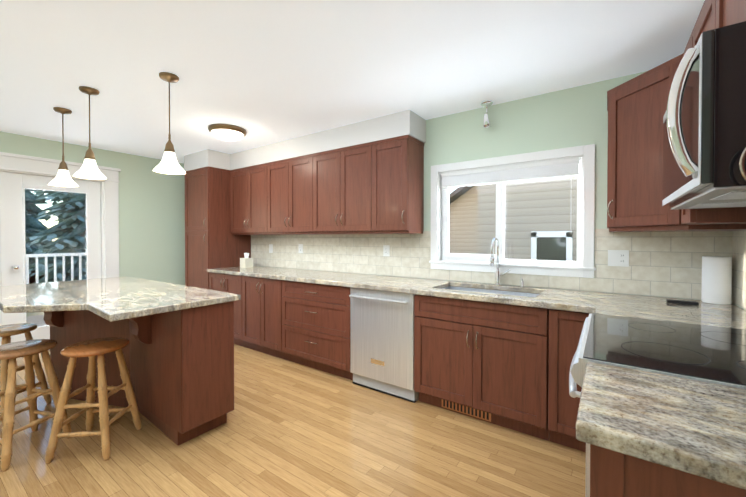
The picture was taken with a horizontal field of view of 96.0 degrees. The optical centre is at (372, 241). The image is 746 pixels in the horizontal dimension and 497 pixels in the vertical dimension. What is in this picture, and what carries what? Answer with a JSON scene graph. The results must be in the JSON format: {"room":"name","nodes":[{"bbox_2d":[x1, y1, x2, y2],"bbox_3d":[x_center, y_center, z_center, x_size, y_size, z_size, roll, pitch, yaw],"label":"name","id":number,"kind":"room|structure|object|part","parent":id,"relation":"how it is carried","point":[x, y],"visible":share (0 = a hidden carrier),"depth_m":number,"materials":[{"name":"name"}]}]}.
{"room":"kitchen","nodes":[
{"label":"kitchen","id":0,"kind":"room"},
{"bbox_2d":[0,131,184,284],"bbox_3d":[-4.322,0.045,3.223,0.150,2.440,5.880,0,1,35],"label":"wall","id":1,"kind":"structure","parent":0,"point":[151,224],"depth_m":4.68,"materials":[{"name":"green paint"}]},
{"bbox_2d":[0,245,1,344],"bbox_3d":[-4.248,0.244,3.282,0.077,1.993,0.842,0,1,35],"label":"patio door","id":2,"kind":"structure","parent":1,"relation":"in","point":[0,285],"depth_m":3.62,"materials":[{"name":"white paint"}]},
{"bbox_2d":[7,172,100,342],"bbox_3d":[-3.728,0.236,3.980,0.130,1.993,0.827,0,1,35],"label":"patio door","id":3,"kind":"structure","parent":1,"relation":"in","point":[18,184],"depth_m":3.84,"materials":[{"name":"white paint"}]},
{"bbox_2d":[0,152,120,324],"bbox_3d":[-4.003,0.153,3.636,0.182,2.215,2.100,0,1,35],"label":"door frame","id":4,"kind":"structure","parent":1,"relation":"attached to","point":[47,167],"depth_m":4.05,"materials":[{"name":"white paint"}]},
{"bbox_2d":[0,344,585,496],"bbox_3d":[-1.823,1.345,1.491,6.250,0.120,5.880,0,1,35],"label":"floor","id":5,"kind":"structure","parent":0,"point":[288,428],"depth_m":2.03,"materials":[{"name":"brown wood"}]},
{"bbox_2d":[0,323,50,425],"bbox_3d":[-2.715,0.958,2.488,0.348,0.637,0.348,0,1,0],"label":"stool","id":6,"kind":"object","parent":5,"relation":"on","point":[7,331],"visible":0.52,"depth_m":2.51,"materials":[{"name":"brown wood"}]},
{"bbox_2d":[0,339,71,471],"bbox_3d":[-2.175,0.962,2.074,0.348,0.637,0.348,0,1,15],"label":"stool","id":7,"kind":"object","parent":5,"relation":"on","point":[26,350],"visible":0.98,"depth_m":2.06,"materials":[{"name":"brown wood"}]},
{"bbox_2d":[45,337,141,463],"bbox_3d":[-1.741,0.962,2.118,0.348,0.637,0.348,0,1,-5],"label":"stool","id":8,"kind":"object","parent":5,"relation":"on","point":[91,349],"visible":1,"depth_m":2.03,"materials":[{"name":"brown wood"}]},
{"bbox_2d":[43,301,233,445],"bbox_3d":[-1.875,0.840,2.468,1.638,0.869,0.838,0,1,35],"label":"kitchen island","id":9,"kind":"object","parent":5,"relation":"on","point":[180,365],"visible":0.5,"depth_m":2.25,"materials":[{"name":"brown wood"}]},
{"bbox_2d":[0,276,240,321],"bbox_3d":[-2.022,0.384,2.486,1.970,0.040,1.030,0,1,35],"label":"island countertop","id":10,"kind":"structure","parent":9,"relation":"on","point":[110,299],"depth_m":2.22,"materials":[{"name":"beige stone"}]},
{"bbox_2d":[184,166,250,288],"bbox_3d":[-2.187,0.138,4.722,0.601,2.220,0.670,0,1,35],"label":"pantry","id":11,"kind":"object","parent":5,"relation":"on","point":[211,241],"visible":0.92,"depth_m":4.46,"materials":[{"name":"brown wood"}]},
{"bbox_2d":[209,272,244,346],"bbox_3d":[-1.604,0.818,4.343,0.771,0.868,0.636,0,1,35],"label":"base cabinet","id":12,"kind":"object","parent":5,"relation":"on","point":[229,283],"depth_m":3.99,"materials":[{"name":"brown wood"}]},
{"bbox_2d":[207,266,745,317],"bbox_3d":[0.037,0.376,3.163,4.805,0.039,0.664,0,1,35],"label":"countertop","id":13,"kind":"structure","parent":12,"relation":"on","point":[548,298],"depth_m":2.47,"materials":[{"name":"beige stone"}]},
{"bbox_2d":[240,253,252,267],"bbox_3d":[-1.693,0.240,4.499,0.120,0.200,0.120,0,1,35],"label":"tissue box","id":14,"kind":"object","parent":13,"relation":"on","point":[246,262],"visible":1,"depth_m":4.46,"materials":[{"name":"beige"}]},
{"bbox_2d":[442,286,538,296],"bbox_3d":[0.882,0.500,2.619,0.780,0.194,0.425,0,1,35],"label":"sink basin","id":15,"kind":"object","parent":13,"relation":"in","point":[495,291],"visible":0.04,"depth_m":2.79,"materials":[{"name":"metal"}]},
{"bbox_2d":[490,238,510,285],"bbox_3d":[1.028,0.163,2.713,0.131,0.396,0.213,0,1,35],"label":"faucet","id":16,"kind":"object","parent":13,"relation":"on","point":[498,274],"visible":1,"depth_m":2.77,"materials":[{"name":"silver metal"}]},
{"bbox_2d":[666,299,698,304],"bbox_3d":[1.845,0.360,2.005,0.140,0.018,0.045,0,1,35],"label":"remote","id":17,"kind":"object","parent":13,"relation":"on","point":[682,302],"visible":0.98,"depth_m":1.99,"materials":[{"name":"black plastic"}]},
{"bbox_2d":[701,256,731,304],"bbox_3d":[2.082,0.229,2.036,0.128,0.279,0.128,0,1,35],"label":"paper towel","id":18,"kind":"object","parent":13,"relation":"on","point":[716,279],"visible":1,"depth_m":1.99,"materials":[{"name":"white paper"}]},
{"bbox_2d":[587,302,745,329],"bbox_3d":[1.476,0.394,1.624,0.684,0.039,0.194,0,1,35],"label":"countertop","id":19,"kind":"structure","parent":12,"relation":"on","point":[719,320],"depth_m":1.70,"materials":[{"name":"beige stone"}]},
{"bbox_2d":[245,276,280,357],"bbox_3d":[-1.082,0.822,3.978,0.753,0.868,0.636,0,1,35],"label":"base cabinet","id":20,"kind":"object","parent":5,"relation":"on","point":[262,295],"depth_m":3.68,"materials":[{"name":"brown wood"}]},
{"bbox_2d":[281,280,352,379],"bbox_3d":[-0.423,0.827,3.518,0.981,0.868,0.636,0,1,35],"label":"base cabinet","id":21,"kind":"object","parent":5,"relation":"on","point":[315,318],"depth_m":3.22,"materials":[{"name":"brown wood"}]},
{"bbox_2d":[349,287,418,402],"bbox_3d":[0.215,0.833,3.021,0.626,0.862,0.666,0,1,35],"label":"dishwasher","id":22,"kind":"object","parent":5,"relation":"on","point":[382,339],"visible":0.77,"depth_m":2.77,"materials":[{"name":"grey metal"}]},
{"bbox_2d":[533,307,588,451],"bbox_3d":[1.357,0.842,2.273,0.357,0.868,0.636,0,1,35],"label":"base cabinet","id":23,"kind":"object","parent":5,"relation":"on","point":[556,333],"depth_m":2.06,"materials":[{"name":"brown wood"}]},
{"bbox_2d":[442,399,490,421],"bbox_3d":[0.677,1.224,2.464,0.370,0.076,0.006,0,1,35],"label":"air vent","id":24,"kind":"object","parent":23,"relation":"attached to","point":[476,413],"visible":0.6,"depth_m":2.45,"materials":[{"name":"orange metal"}]},
{"bbox_2d":[569,313,745,496],"bbox_3d":[1.166,0.736,1.236,0.757,1.096,0.796,0,1,35],"label":"range","id":25,"kind":"object","parent":5,"relation":"on","point":[603,338],"depth_m":1.17,"materials":[{"name":"glass"}]},
{"bbox_3d":[1.179,0.372,1.214,0.465,0.001,0.575,0,1,35],"label":"range burner marks","id":26,"kind":"part","parent":25,"relation":"part of","materials":[{"name":"black glass"}]},
{"bbox_2d":[590,444,745,496],"bbox_3d":[0.858,0.860,0.708,0.658,0.868,0.418,0,1,35],"label":"base cabinet","id":27,"kind":"object","parent":5,"relation":"on","point":[614,474],"visible":0.04,"depth_m":0.66,"materials":[{"name":"brown wood"}]},
{"bbox_2d":[576,361,745,489],"bbox_3d":[0.836,0.404,0.703,0.677,0.039,0.444,0,1,35],"label":"countertop","id":28,"kind":"structure","parent":27,"relation":"on","point":[695,427],"depth_m":0.72,"materials":[{"name":"beige stone"}]},
{"bbox_2d":[0,0,704,162],"bbox_3d":[-1.823,-1.214,1.461,6.250,0.120,5.880,0,1,35],"label":"ceiling","id":29,"kind":"structure","parent":0,"point":[264,72],"depth_m":2.14,"materials":[{"name":"white paint"}]},
{"bbox_2d":[48,107,78,186],"bbox_3d":[-2.746,-0.836,2.977,0.200,0.670,0.202,0,1,35],"label":"pendant light","id":30,"kind":"object","parent":29,"relation":"hanging from","point":[62,178],"visible":1,"depth_m":2.96,"materials":[{"name":"white glass"}]},
{"bbox_2d":[73,86,106,179],"bbox_3d":[-2.172,-0.831,2.576,0.200,0.670,0.202,0,1,35],"label":"pendant light","id":31,"kind":"object","parent":29,"relation":"hanging from","point":[89,169],"visible":1,"depth_m":2.56,"materials":[{"name":"white glass"}]},
{"bbox_2d":[153,72,185,174],"bbox_3d":[-1.430,-0.829,2.362,0.200,0.670,0.202,0,1,35],"label":"pendant light","id":32,"kind":"object","parent":29,"relation":"hanging from","point":[168,164],"visible":1,"depth_m":2.34,"materials":[{"name":"white glass"}]},
{"bbox_2d":[208,124,246,140],"bbox_3d":[-1.523,-1.126,3.522,0.370,0.103,0.370,0,1,35],"label":"flush ceiling light","id":33,"kind":"object","parent":29,"relation":"attached to","point":[227,132],"visible":1,"depth_m":3.42,"materials":[{"name":"white glass"}]},
{"bbox_2d":[481,100,492,127],"bbox_3d":[0.954,-1.061,2.816,0.100,0.217,0.100,0,1,35],"label":"ceiling spotlight","id":34,"kind":"object","parent":29,"relation":"attached to","point":[486,120],"visible":1,"depth_m":2.79,"materials":[{"name":"silver metal"}]},
{"bbox_2d":[264,71,733,303],"bbox_3d":[-0.181,0.038,3.824,6.250,2.440,0.150,0,1,35],"label":"wall","id":35,"kind":"structure","parent":0,"point":[570,117],"depth_m":2.70,"materials":[{"name":"green paint"}]},
{"bbox_2d":[230,162,269,234],"bbox_3d":[-1.496,-0.544,4.441,0.840,0.851,0.326,0,1,35],"label":"upper cabinet","id":36,"kind":"object","parent":35,"relation":"attached to","point":[249,186],"depth_m":4.29,"materials":[{"name":"brown wood"}]},
{"bbox_2d":[269,244,272,252],"bbox_3d":[-1.386,0.090,4.553,0.075,0.115,0.011,0,1,35],"label":"electrical outlet","id":37,"kind":"object","parent":35,"relation":"attached to","point":[270,248],"visible":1,"depth_m":4.55,"materials":[{"name":"white plastic"}]},
{"bbox_2d":[270,153,317,234],"bbox_3d":[-0.881,-0.539,4.011,0.898,0.851,0.326,0,1,35],"label":"upper cabinet","id":38,"kind":"object","parent":35,"relation":"attached to","point":[293,181],"depth_m":3.83,"materials":[{"name":"brown wood"}]},
{"bbox_2d":[298,244,302,252],"bbox_3d":[-0.910,0.084,4.222,0.075,0.115,0.008,0,1,35],"label":"electrical outlet","id":39,"kind":"object","parent":35,"relation":"attached to","point":[300,248],"visible":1,"depth_m":4.22,"materials":[{"name":"white plastic"}]},
{"bbox_2d":[184,109,425,170],"bbox_3d":[-1.054,-1.074,3.941,3.370,0.217,0.633,0,1,35],"label":"soffit","id":40,"kind":"object","parent":35,"relation":"attached to","point":[407,122],"depth_m":3.59,"materials":[{"name":"grey paint"}]},
{"bbox_2d":[318,141,393,234],"bbox_3d":[-0.243,-0.534,3.565,0.898,0.851,0.326,0,1,35],"label":"upper cabinet","id":41,"kind":"object","parent":35,"relation":"attached to","point":[375,187],"depth_m":3.37,"materials":[{"name":"brown wood"}]},
{"bbox_2d":[383,245,389,255],"bbox_3d":[0.139,0.092,3.488,0.075,0.115,0.008,0,1,35],"label":"electrical outlet","id":42,"kind":"object","parent":35,"relation":"attached to","point":[386,250],"visible":1,"depth_m":3.48,"materials":[{"name":"white plastic"}]},
{"bbox_2d":[378,135,423,230],"bbox_3d":[0.213,-0.530,3.246,0.451,0.851,0.326,0,1,35],"label":"upper cabinet","id":43,"kind":"object","parent":35,"relation":"attached to","point":[400,158],"depth_m":3.09,"materials":[{"name":"brown wood"}]},
{"bbox_2d":[251,229,726,299],"bbox_3d":[0.231,0.123,3.437,4.829,0.460,0.011,0,1,35],"label":"backsplash","id":44,"kind":"structure","parent":35,"relation":"attached to","point":[665,264],"depth_m":2.66,"materials":[{"name":"tile"}]},
{"bbox_2d":[429,144,595,277],"bbox_3d":[1.114,-0.229,2.869,1.323,0.980,0.138,0,1,35],"label":"window","id":45,"kind":"structure","parent":35,"relation":"in","point":[586,155],"depth_m":2.80,"materials":[{"name":"white paint"}]},
{"bbox_2d":[441,158,578,187],"bbox_3d":[1.099,-0.325,2.846,1.103,0.620,0.030,0,1,35],"label":"window blind","id":46,"kind":"object","parent":45,"relation":"attached to","point":[550,169],"visible":0.94,"depth_m":2.78,"materials":[{"name":"white fabric"}]},
{"bbox_3d":[1.132,-0.229,2.894,1.136,0.813,0.076,0,1,35],"label":"window sash","id":47,"kind":"part","parent":45,"relation":"part of","materials":[{"name":"white plastic"}]},
{"bbox_2d":[608,250,628,266],"bbox_3d":[1.733,0.115,2.373,0.120,0.115,0.011,0,1,35],"label":"electrical outlet","id":48,"kind":"object","parent":35,"relation":"attached to","point":[618,257],"visible":1,"depth_m":2.37,"materials":[{"name":"white plastic"}]},
{"bbox_2d":[607,53,745,231],"bbox_3d":[1.762,-0.515,1.971,0.642,0.900,0.642,0,1,35],"label":"upper cabinet","id":49,"kind":"object","parent":35,"relation":"attached to","point":[636,107],"visible":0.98,"depth_m":1.94,"materials":[{"name":"brown wood"}]},
{"bbox_2d":[727,230,745,308],"bbox_3d":[1.705,0.147,1.341,0.011,0.460,1.680,0,1,35],"label":"backsplash","id":50,"kind":"structure","parent":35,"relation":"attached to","point":[736,240],"depth_m":1.95,"materials":[{"name":"tile"}]},
{"bbox_3d":[0.677,0.086,-0.272,0.150,2.440,5.880,0,1,35],"label":"wall","id":51,"kind":"structure","parent":0,"visible":0},
{"bbox_2d":[689,1,704,47],"bbox_3d":[1.443,-0.770,1.236,0.326,0.373,0.447,0,1,35],"label":"upper cabinet","id":52,"kind":"object","parent":51,"relation":"attached to","point":[699,27],"depth_m":1.42,"materials":[{"name":"brown wood"}]},
{"bbox_2d":[681,40,745,224],"bbox_3d":[1.641,-0.523,1.522,0.326,0.875,0.236,0,1,35],"label":"upper cabinet","id":53,"kind":"object","parent":51,"relation":"attached to","point":[732,215],"depth_m":1.49,"materials":[{"name":"brown wood"}]},
{"bbox_2d":[705,0,744,30],"bbox_3d":[1.245,-0.767,0.954,0.326,0.373,0.448,0,1,35],"label":"upper cabinet","id":54,"kind":"object","parent":51,"relation":"attached to","point":[714,14],"depth_m":1.14,"materials":[{"name":"brown wood"}]},
{"bbox_2d":[662,21,745,209],"bbox_3d":[1.275,-0.360,1.147,0.490,0.437,0.792,0,1,35],"label":"microwave","id":55,"kind":"object","parent":54,"relation":"attached to","point":[704,136],"visible":1,"depth_m":0.92,"materials":[{"name":"black"}]},
{"bbox_2d":[741,0,745,219],"bbox_3d":[0.986,-0.512,0.586,0.326,0.875,0.448,0,1,35],"label":"upper cabinet","id":56,"kind":"object","parent":51,"relation":"attached to","point":[743,209],"depth_m":0.85,"materials":[{"name":"brown wood"}]},
{"label":"outside","id":57,"kind":"structure","parent":0,"visible":0},
{"bbox_2d":[23,271,44,316],"bbox_3d":[-0.320,2.008,12.418,75.000,0.100,70.000,0,1,35],"label":"ground","id":58,"kind":"structure","parent":57,"point":[33,278],"depth_m":16.24,"materials":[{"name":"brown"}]},
{"bbox_2d":[22,188,52,270],"bbox_3d":[-16.522,-1.968,14.627,5.204,7.800,5.252,0,1,35],"label":"tree","id":59,"kind":"object","parent":58,"relation":"on","point":[30,220],"depth_m":14.94,"materials":[{"name":"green plant"}]},
{"bbox_2d":[25,189,86,283],"bbox_3d":[-7.878,-3.167,10.202,4.188,10.300,4.229,0,1,35],"label":"tree","id":60,"kind":"object","parent":58,"relation":"on","point":[77,243],"depth_m":9.02,"materials":[{"name":"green plant"}]},
{"bbox_2d":[26,253,86,326],"bbox_3d":[-5.272,1.123,4.278,2.598,1.900,8.000,0,1,35],"label":"deck","id":61,"kind":"object","parent":58,"relation":"on","point":[40,322],"depth_m":5.81,"materials":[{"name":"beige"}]},
{"bbox_2d":[449,185,477,253],"bbox_3d":[7.051,-0.602,15.776,10.500,5.040,8.900,0,1,35],"label":"house","id":62,"kind":"structure","parent":58,"relation":"on","point":[473,233],"depth_m":13.27,"materials":[{"name":"grey"}]},
{"bbox_2d":[477,176,576,260],"bbox_3d":[8.395,-2.389,7.860,10.550,8.800,8.400,0,1,35],"label":"house","id":63,"kind":"structure","parent":58,"relation":"on","point":[566,191],"depth_m":6.90,"materials":[{"name":"grey"}]}
]}

